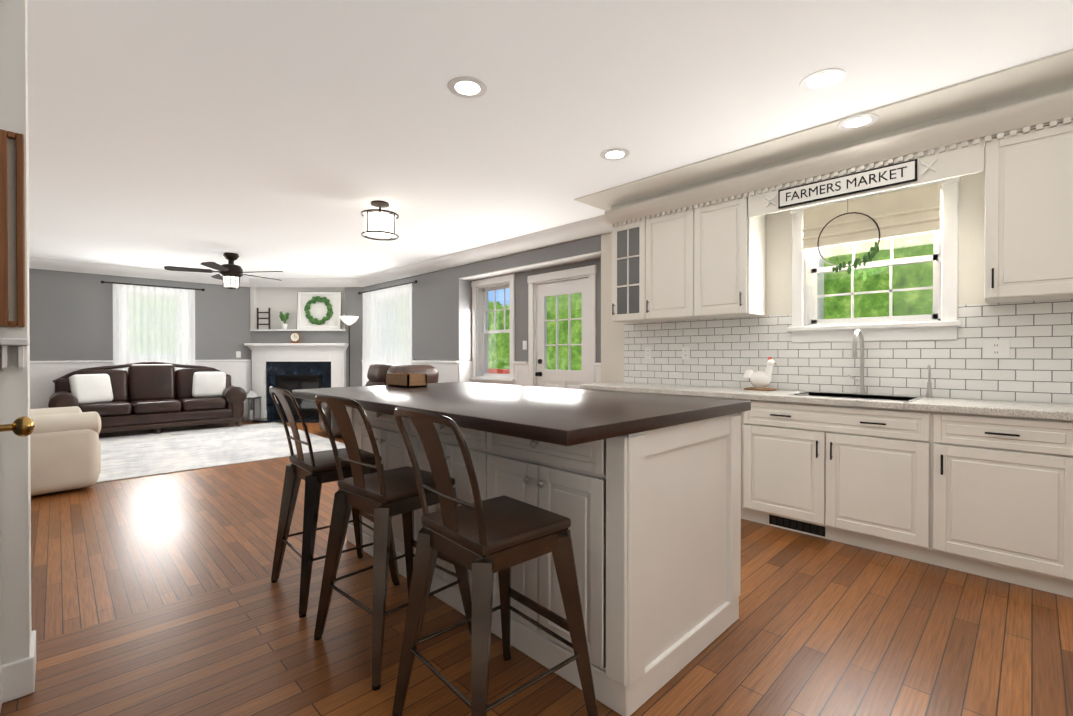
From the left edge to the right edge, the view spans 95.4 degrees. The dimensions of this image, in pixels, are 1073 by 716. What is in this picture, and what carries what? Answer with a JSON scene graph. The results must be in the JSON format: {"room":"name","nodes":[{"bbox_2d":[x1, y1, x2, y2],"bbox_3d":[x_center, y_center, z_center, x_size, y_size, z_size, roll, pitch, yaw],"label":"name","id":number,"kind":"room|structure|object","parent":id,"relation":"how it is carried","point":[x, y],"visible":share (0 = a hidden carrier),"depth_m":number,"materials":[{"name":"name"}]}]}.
{"room":"kitchen","nodes":[
{"label":"kitchen","id":0,"kind":"room"},
{"bbox_2d":[0,0,35,703],"bbox_3d":[-1.996,-0.117,1.691,0.350,2.620,0.244,0,1,-45],"label":"wall","id":1,"kind":"structure","parent":0,"point":[18,644],"depth_m":1.71,"materials":[{"name":"white paint"}]},
{"bbox_2d":[0,129,24,326],"bbox_3d":[-1.813,-0.442,1.687,0.060,0.670,0.035,0,1,-45],"label":"wood frame","id":2,"kind":"object","parent":1,"relation":"attached to","point":[12,248],"visible":1,"depth_m":1.69,"materials":[{"name":"brown wood"}]},
{"bbox_2d":[0,338,29,367],"bbox_3d":[-1.800,-0.017,1.683,0.070,0.100,0.063,0,1,-45],"label":"shelf","id":3,"kind":"object","parent":1,"relation":"attached to","point":[20,343],"visible":1,"depth_m":1.67,"materials":[{"name":"white wood"}]},
{"bbox_2d":[29,268,250,360],"bbox_3d":[-6.704,-0.158,7.987,7.450,2.620,0.200,0,1,-45],"label":"wall","id":4,"kind":"structure","parent":0,"point":[71,316],"depth_m":7.65,"materials":[{"name":"grey paint"}]},
{"bbox_2d":[30,360,250,418],"bbox_3d":[-7.243,0.599,7.293,5.300,1.115,0.040,0,1,-45],"label":"trim","id":5,"kind":"structure","parent":4,"relation":"attached to","point":[44,375],"depth_m":7.42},
{"bbox_2d":[101,280,204,372],"bbox_3d":[-6.324,-0.132,8.108,1.365,2.166,0.096,0,1,-45],"label":"curtain","id":6,"kind":"object","parent":4,"relation":"hanging from","point":[154,323],"visible":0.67,"depth_m":8.07,"materials":[{"name":"white fabric"}]},
{"bbox_2d":[236,351,240,357],"bbox_3d":[-5.508,-0.065,9.019,0.075,0.115,0.008,0,1,-45],"label":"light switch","id":7,"kind":"object","parent":4,"relation":"attached to","point":[238,354],"visible":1,"depth_m":9.02,"materials":[{"name":"white plastic"}]},
{"bbox_2d":[250,287,362,407],"bbox_3d":[-4.306,-0.166,9.302,2.121,2.620,0.300,0,0,0],"label":"wall","id":8,"kind":"structure","parent":0,"point":[276,300],"depth_m":9.16,"materials":[{"name":"grey paint"}]},
{"bbox_2d":[250,329,345,330],"bbox_3d":[-4.448,-0.520,9.141,1.760,0.030,0.159,0,0,0],"label":"shelf","id":9,"kind":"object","parent":8,"relation":"attached to","point":[297,329],"depth_m":9.06,"materials":[{"name":"white wood"}]},
{"bbox_2d":[257,308,269,328],"bbox_3d":[-5.088,-0.736,9.098,0.244,0.399,0.025,0,0,0],"label":"ladder","id":10,"kind":"object","parent":9,"relation":"on","point":[258,318],"visible":0.94,"depth_m":9.09,"materials":[{"name":"brown wood"}]},
{"bbox_2d":[279,311,288,328],"bbox_3d":[-4.711,-0.704,9.115,0.150,0.336,0.154,0,1,-45],"label":"potted plant","id":11,"kind":"object","parent":9,"relation":"on","point":[283,317],"visible":0.96,"depth_m":9.09,"materials":[{"name":"green plant"}]},
{"bbox_2d":[296,291,341,328],"bbox_3d":[-4.053,-0.889,9.097,0.826,0.708,0.115,0,0,0],"label":"picture","id":12,"kind":"object","parent":9,"relation":"on","point":[319,309],"visible":1,"depth_m":9.10,"materials":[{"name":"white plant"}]},
{"bbox_2d":[29,214,611,286],"bbox_3d":[-4.100,-1.375,5.155,6.800,0.150,7.480,0,1,-45],"label":"crown molding","id":13,"kind":"structure","parent":8,"relation":"attached to","point":[586,228],"depth_m":7.36,"materials":[{"name":"white wood"}]},
{"bbox_2d":[0,422,1072,715],"bbox_3d":[-2.250,1.231,3.470,7.650,0.100,13.100,0,1,-45],"label":"floor","id":14,"kind":"structure","parent":0,"point":[160,594],"depth_m":2.12,"materials":[{"name":"brown wood"}]},
{"bbox_2d":[48,361,245,433],"bbox_3d":[-5.974,0.603,7.629,2.340,1.102,0.942,0,1,-45],"label":"sofa","id":15,"kind":"object","parent":14,"relation":"on","point":[157,396],"visible":0.83,"depth_m":7.54,"materials":[{"name":"brown leather"}]},
{"bbox_2d":[96,422,345,482],"bbox_3d":[-4.774,1.157,6.212,3.600,0.012,3.250,0,1,-45],"label":"rug","id":16,"kind":"object","parent":14,"relation":"on","point":[134,456],"visible":0.59,"depth_m":6.20,"materials":[{"name":"white carpet"}]},
{"bbox_2d":[30,406,100,495],"bbox_3d":[-4.580,0.630,4.291,0.980,1.052,1.056,0,0,37],"label":"recliner","id":17,"kind":"object","parent":16,"relation":"on","point":[65,449],"visible":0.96,"depth_m":4.20,"materials":[{"name":"fabric"}]},
{"bbox_2d":[241,388,261,421],"bbox_3d":[-5.195,0.844,8.891,0.334,0.602,0.334,0,1,-45],"label":"lantern","id":18,"kind":"object","parent":14,"relation":"on","point":[249,396],"visible":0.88,"depth_m":8.86,"materials":[{"name":"metal"}]},
{"bbox_2d":[244,343,348,422],"bbox_3d":[-4.430,0.439,8.905,1.860,1.415,0.495,0,0,0],"label":"fireplace","id":19,"kind":"object","parent":14,"relation":"on","point":[290,367],"visible":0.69,"depth_m":9.06,"materials":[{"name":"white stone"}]},
{"bbox_2d":[288,332,300,342],"bbox_3d":[-4.468,-0.375,9.042,0.220,0.209,0.100,0,0,0],"label":"mantel clock","id":20,"kind":"object","parent":19,"relation":"on","point":[295,337],"visible":0.98,"depth_m":9.02,"materials":[{"name":"brown wood"}]},
{"bbox_2d":[269,387,399,617],"bbox_3d":[-1.075,0.664,2.561,0.534,1.045,0.500,0,0,-43],"label":"stool","id":21,"kind":"object","parent":14,"relation":"on","point":[314,470],"visible":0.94,"depth_m":2.45,"materials":[{"name":"black metal"}]},
{"bbox_2d":[339,316,358,386],"bbox_3d":[-3.410,0.196,8.887,0.340,1.899,0.340,0,1,-45],"label":"lamp","id":22,"kind":"object","parent":14,"relation":"on","point":[349,320],"visible":0.62,"depth_m":8.83,"materials":[{"name":"brown metal"}]},
{"bbox_2d":[319,363,392,436],"bbox_3d":[-2.768,0.609,7.574,1.056,1.052,0.920,0,0,-37],"label":"leather chair","id":23,"kind":"object","parent":14,"relation":"on","point":[376,374],"visible":0.33,"depth_m":7.49,"materials":[{"name":"brown leather"}]},
{"bbox_2d":[314,395,471,690],"bbox_3d":[-0.611,0.667,2.075,0.500,1.045,0.534,0,0,41],"label":"stool","id":24,"kind":"object","parent":14,"relation":"on","point":[381,496],"visible":0.94,"depth_m":1.97,"materials":[{"name":"black metal"}]},
{"bbox_2d":[387,365,438,382],"bbox_3d":[-1.851,0.615,6.654,0.950,1.052,1.056,0,0,-41],"label":"leather chair","id":25,"kind":"object","parent":14,"relation":"on","point":[431,372],"depth_m":6.31,"materials":[{"name":"brown leather"}]},
{"bbox_2d":[392,407,597,715],"bbox_3d":[-0.150,0.671,1.592,0.534,1.045,0.500,0,0,-42],"label":"stool","id":26,"kind":"object","parent":14,"relation":"on","point":[483,541],"visible":1,"depth_m":1.54,"materials":[{"name":"black metal"}]},
{"bbox_2d":[345,406,740,715],"bbox_3d":[-0.165,0.714,2.677,0.920,0.945,2.194,0,1,-45],"label":"kitchen island","id":27,"kind":"object","parent":14,"relation":"on","point":[641,491],"depth_m":1.86,"materials":[{"name":"white wood"}]},
{"bbox_2d":[292,382,750,445],"bbox_3d":[-0.247,0.218,2.611,1.270,0.046,2.244,0,1,-45],"label":"island countertop","id":28,"kind":"structure","parent":27,"relation":"on","point":[550,416],"depth_m":2.00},
{"bbox_2d":[385,373,426,387],"bbox_3d":[-0.876,0.147,3.271,0.140,0.085,0.300,0,1,-45],"label":"centrepiece","id":29,"kind":"object","parent":28,"relation":"on","point":[408,380],"visible":1,"depth_m":3.19,"materials":[{"name":"brown wood"}]},
{"bbox_2d":[657,394,739,414],"bbox_3d":[1.466,0.736,3.921,0.602,0.886,0.749,0,1,-45],"label":"base cabinet","id":30,"kind":"object","parent":14,"relation":"on","point":[657,394],"depth_m":3.80,"materials":[{"name":"white wood"}]},
{"bbox_2d":[740,398,911,558],"bbox_3d":[2.076,0.740,3.301,0.602,0.886,1.130,0,1,-45],"label":"base cabinet","id":31,"kind":"object","parent":14,"relation":"on","point":[843,474],"depth_m":3.10,"materials":[{"name":"white wood"}]},
{"bbox_2d":[912,410,1059,594],"bbox_3d":[2.623,0.743,2.745,0.602,0.886,0.699,0,1,-45],"label":"base cabinet","id":32,"kind":"object","parent":14,"relation":"on","point":[981,487],"depth_m":2.58,"materials":[{"name":"white wood"}]},
{"bbox_2d":[580,382,1072,421],"bbox_3d":[2.424,0.277,2.928,0.625,0.040,5.140,0,1,-45],"label":"countertop","id":33,"kind":"structure","parent":32,"relation":"on","point":[1055,412],"depth_m":2.96,"materials":[{"name":"white stone"}]},
{"bbox_2d":[743,357,776,390],"bbox_3d":[1.751,0.121,3.829,0.140,0.259,0.260,0,1,-45],"label":"decor","id":34,"kind":"object","parent":33,"relation":"on","point":[760,380],"visible":1,"depth_m":3.78,"materials":[{"name":"white ceramic"}]},
{"bbox_2d":[848,329,865,393],"bbox_3d":[2.184,0.028,3.366,0.253,0.452,0.114,0,1,-45],"label":"faucet","id":35,"kind":"object","parent":33,"relation":"on","point":[861,388],"visible":0.98,"depth_m":3.40,"materials":[{"name":"silver metal"}]},
{"bbox_2d":[796,391,923,401],"bbox_3d":[2.107,0.357,3.248,0.410,0.212,0.680,0,1,-45],"label":"sink","id":36,"kind":"object","parent":33,"relation":"in","point":[887,398],"depth_m":3.33,"materials":[{"name":"black metal"}]},
{"bbox_2d":[926,365,932,397],"bbox_3d":[2.516,0.149,3.130,0.083,0.212,0.033,0,1,-45],"label":"soap dispenser","id":37,"kind":"object","parent":33,"relation":"on","point":[929,390],"visible":1,"depth_m":3.14,"materials":[{"name":"silver metal"}]},
{"bbox_2d":[1060,422,1072,597],"bbox_3d":[3.028,0.746,2.333,0.602,0.886,0.704,0,1,-45],"label":"base cabinet","id":38,"kind":"object","parent":14,"relation":"on","point":[1066,428],"depth_m":2.37,"materials":[{"name":"white wood"}]},
{"bbox_2d":[27,0,1072,277],"bbox_3d":[-2.250,-1.489,3.452,7.650,0.100,13.100,0,1,-45],"label":"ceiling","id":39,"kind":"structure","parent":0,"point":[277,138],"depth_m":2.74,"materials":[{"name":"paint"}]},
{"bbox_2d":[164,252,282,288],"bbox_3d":[-4.311,-1.211,6.858,1.456,0.497,1.401,0,1,-45],"label":"ceiling fan","id":40,"kind":"object","parent":39,"relation":"hanging from","point":[230,274],"visible":1,"depth_m":6.73,"materials":[{"name":"brown metal"}]},
{"bbox_2d":[361,200,398,240],"bbox_3d":[-1.460,-1.289,4.554,0.344,0.311,0.344,0,1,-45],"label":"semi-flush ceiling light","id":41,"kind":"object","parent":39,"relation":"attached to","point":[379,224],"visible":1,"depth_m":4.46,"materials":[{"name":"brown metal"}]},
{"bbox_2d":[447,76,486,98],"bbox_3d":[-0.366,-1.431,2.585,0.210,0.004,0.210,0,1,-45],"label":"recessed light","id":42,"kind":"object","parent":39,"relation":"in","point":[466,87],"visible":1,"depth_m":2.58,"materials":[{"name":"white plastic"}]},
{"bbox_2d":[600,148,629,160],"bbox_3d":[0.553,-1.436,3.447,0.210,0.004,0.210,0,1,-45],"label":"recessed light","id":43,"kind":"object","parent":39,"relation":"in","point":[614,154],"visible":1,"depth_m":3.44,"materials":[{"name":"white plastic"}]},
{"bbox_2d":[799,68,845,90],"bbox_3d":[1.472,-1.430,2.514,0.210,0.004,0.210,0,1,-45],"label":"recessed light","id":44,"kind":"object","parent":39,"relation":"in","point":[823,79],"visible":1,"depth_m":2.50,"materials":[{"name":"white plastic"}]},
{"bbox_2d":[574,49,1072,210],"bbox_3d":[2.405,-1.429,2.863,0.739,0.012,5.130,0,1,-45],"label":"soffit","id":45,"kind":"structure","parent":39,"relation":"attached to","point":[1045,73],"depth_m":3.00,"materials":[{"name":"white paint"}]},
{"bbox_2d":[837,113,878,129],"bbox_3d":[1.935,-1.421,2.941,0.210,0.004,0.210,0,1,-45],"label":"recessed light","id":46,"kind":"object","parent":45,"relation":"in","point":[859,121],"visible":1,"depth_m":2.93,"materials":[{"name":"white plastic"}]},
{"bbox_2d":[363,150,1070,403],"bbox_3d":[0.245,-0.145,5.916,0.450,2.620,12.900,0,1,-45],"label":"wall","id":47,"kind":"structure","parent":0,"point":[970,249],"depth_m":5.40,"materials":[{"name":"beige paint"}]},
{"bbox_2d":[358,280,416,385],"bbox_3d":[-2.554,-0.063,8.325,0.096,2.306,2.025,0,1,-45],"label":"curtain","id":48,"kind":"object","parent":47,"relation":"hanging from","point":[387,325],"visible":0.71,"depth_m":8.24,"materials":[{"name":"white fabric"}]},
{"bbox_2d":[361,360,458,382],"bbox_3d":[-2.192,0.594,8.047,0.040,1.115,3.050,0,1,-45],"label":"wainscoting","id":49,"kind":"structure","parent":47,"relation":"attached to","point":[448,371],"depth_m":7.20,"materials":[{"name":"white wood"}]},
{"bbox_2d":[459,361,472,381],"bbox_3d":[-1.015,0.603,7.058,0.250,1.110,0.012,0,1,-45],"label":"wainscoting","id":50,"kind":"object","parent":47,"relation":"attached to","point":[465,371],"depth_m":7.04,"materials":[{"name":"white wood"}]},
{"bbox_2d":[470,274,514,384],"bbox_3d":[-0.557,-0.361,6.865,0.260,1.520,0.950,0,1,-45],"label":"window","id":51,"kind":"structure","parent":47,"relation":"in","point":[480,338],"depth_m":7.00,"materials":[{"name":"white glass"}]},
{"bbox_2d":[523,341,526,349],"bbox_3d":[-0.157,-0.167,6.348,0.016,0.115,0.075,0,1,-45],"label":"light switch","id":52,"kind":"object","parent":47,"relation":"attached to","point":[524,345],"visible":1,"depth_m":6.34,"materials":[{"name":"white plastic"}]},
{"bbox_2d":[459,251,600,280],"bbox_3d":[-0.125,-1.128,6.142,0.246,0.014,2.546,0,1,-45],"label":"trim","id":53,"kind":"structure","parent":47,"relation":"attached to","point":[570,260],"depth_m":5.97,"materials":[{"name":"white wood"}]},
{"bbox_2d":[513,362,600,385],"bbox_3d":[0.273,0.608,5.899,0.040,1.115,1.630,0,1,-45],"label":"wainscoting","id":54,"kind":"structure","parent":47,"relation":"attached to","point":[521,373],"depth_m":6.36,"materials":[{"name":"white wood"}]},
{"bbox_2d":[527,265,596,386],"bbox_3d":[0.352,0.057,5.966,0.228,2.217,1.110,0,1,-45],"label":"door frame","id":55,"kind":"structure","parent":47,"relation":"attached to","point":[590,272],"depth_m":5.93,"materials":[{"name":"white wood"}]},
{"bbox_2d":[535,277,588,389],"bbox_3d":[0.297,0.112,5.913,0.131,2.084,0.872,0,1,-45],"label":"exterior door","id":56,"kind":"structure","parent":47,"relation":"in","point":[569,378],"depth_m":5.94,"materials":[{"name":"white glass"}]},
{"bbox_2d":[611,200,642,322],"bbox_3d":[0.983,-0.895,4.582,0.350,1.098,0.431,0,1,-45],"label":"upper cabinet","id":57,"kind":"object","parent":47,"relation":"attached to","point":[623,237],"depth_m":4.53,"materials":[{"name":"white wood"}]},
{"bbox_2d":[645,347,650,358],"bbox_3d":[1.080,-0.047,4.732,0.008,0.115,0.075,0,1,-45],"label":"outlet","id":58,"kind":"object","parent":47,"relation":"attached to","point":[647,352],"visible":1,"depth_m":4.73,"materials":[{"name":"white plastic"}]},
{"bbox_2d":[635,187,694,321],"bbox_3d":[1.255,-0.893,4.306,0.350,1.098,0.587,0,1,-45],"label":"upper cabinet","id":59,"kind":"object","parent":47,"relation":"attached to","point":[658,240],"depth_m":4.25,"materials":[{"name":"white wood"}]},
{"bbox_2d":[682,347,689,358],"bbox_3d":[1.361,-0.045,4.447,0.008,0.115,0.075,0,1,-45],"label":"outlet","id":60,"kind":"object","parent":47,"relation":"attached to","point":[685,352],"visible":1,"depth_m":4.44,"materials":[{"name":"white plastic"}]},
{"bbox_2d":[683,170,765,319],"bbox_3d":[1.552,-0.891,4.003,0.350,1.098,0.506,0,1,-45],"label":"upper cabinet","id":61,"kind":"object","parent":47,"relation":"attached to","point":[707,262],"depth_m":3.87,"materials":[{"name":"white wood"}]},
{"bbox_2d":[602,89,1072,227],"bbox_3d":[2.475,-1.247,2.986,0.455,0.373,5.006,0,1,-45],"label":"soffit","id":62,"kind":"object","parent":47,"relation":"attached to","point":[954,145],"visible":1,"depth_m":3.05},
{"bbox_2d":[817,203,879,273],"bbox_3d":[2.210,-0.867,3.467,0.014,0.545,0.389,0,1,-45],"label":"wreath","id":63,"kind":"object","parent":62,"relation":"hanging from","point":[869,256],"visible":1,"depth_m":3.43,"materials":[{"name":"brown metal"}]},
{"bbox_2d":[765,159,936,208],"bbox_3d":[2.031,-1.146,3.248,0.018,0.133,0.988,0,1,-45],"label":"sign","id":64,"kind":"object","parent":62,"relation":"attached to","point":[881,177],"visible":1,"depth_m":3.20,"materials":[{"name":"white wood"}]},
{"bbox_2d":[624,299,1072,403],"bbox_3d":[2.670,-0.041,3.126,0.005,0.592,5.080,0,1,-45],"label":"backsplash","id":65,"kind":"structure","parent":47,"relation":"attached to","point":[1037,366],"depth_m":3.39,"materials":[{"name":"tile"}]},
{"bbox_2d":[787,176,961,341],"bbox_3d":[2.482,-0.665,3.596,0.510,1.090,1.020,0,1,-45],"label":"window","id":66,"kind":"structure","parent":47,"relation":"in","point":[941,322],"depth_m":3.44,"materials":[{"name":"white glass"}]},
{"bbox_2d":[802,183,939,249],"bbox_3d":[2.308,-0.974,3.423,0.036,0.314,0.810,0,1,-45],"label":"shade valance","id":67,"kind":"object","parent":66,"relation":"attached to","point":[908,212],"visible":0.92,"depth_m":3.38,"materials":[{"name":"beige fabric"}]},
{"bbox_2d":[983,339,1009,357],"bbox_3d":[2.806,-0.056,2.979,0.008,0.115,0.120,0,1,-45],"label":"outlet","id":68,"kind":"object","parent":47,"relation":"attached to","point":[996,348],"visible":1,"depth_m":2.98,"materials":[{"name":"white plastic"}]},
{"bbox_2d":[984,83,1072,302],"bbox_3d":[2.835,-0.883,2.700,0.350,1.098,0.511,0,1,-45],"label":"upper cabinet","id":69,"kind":"object","parent":47,"relation":"attached to","point":[1028,218],"visible":0.9,"depth_m":2.62,"materials":[{"name":"white wood"}]},
{"bbox_3d":[-0.247,-0.105,-0.179,0.200,2.620,4.900,0,1,-45],"label":"wall","id":70,"kind":"structure","parent":0,"visible":0},
{"bbox_2d":[0,515,1,712],"bbox_3d":[-1.844,-0.112,1.631,0.061,2.610,0.053,0,1,-45],"label":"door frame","id":71,"kind":"structure","parent":70,"relation":"attached to","point":[0,627],"depth_m":1.66,"materials":[{"name":"white wood"}]},
{"bbox_2d":[0,416,34,436],"bbox_3d":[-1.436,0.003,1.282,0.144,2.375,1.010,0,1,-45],"label":"door knob","id":72,"kind":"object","parent":70,"relation":"in","point":[23,426],"depth_m":1.60,"materials":[{"name":"metal"}]},
{"label":"outside","id":73,"kind":"structure","parent":0,"visible":0},
{"bbox_2d":[488,369,509,373],"bbox_3d":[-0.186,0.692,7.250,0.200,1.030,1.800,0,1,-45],"label":"deck","id":74,"kind":"object","parent":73,"point":[497,371],"depth_m":7.49,"materials":[{"name":"red wood"}]},
{"bbox_2d":[488,232,933,369],"bbox_3d":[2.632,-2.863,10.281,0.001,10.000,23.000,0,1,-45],"label":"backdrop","id":75,"kind":"structure","parent":73,"point":[858,305],"depth_m":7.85,"materials":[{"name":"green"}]}
]}

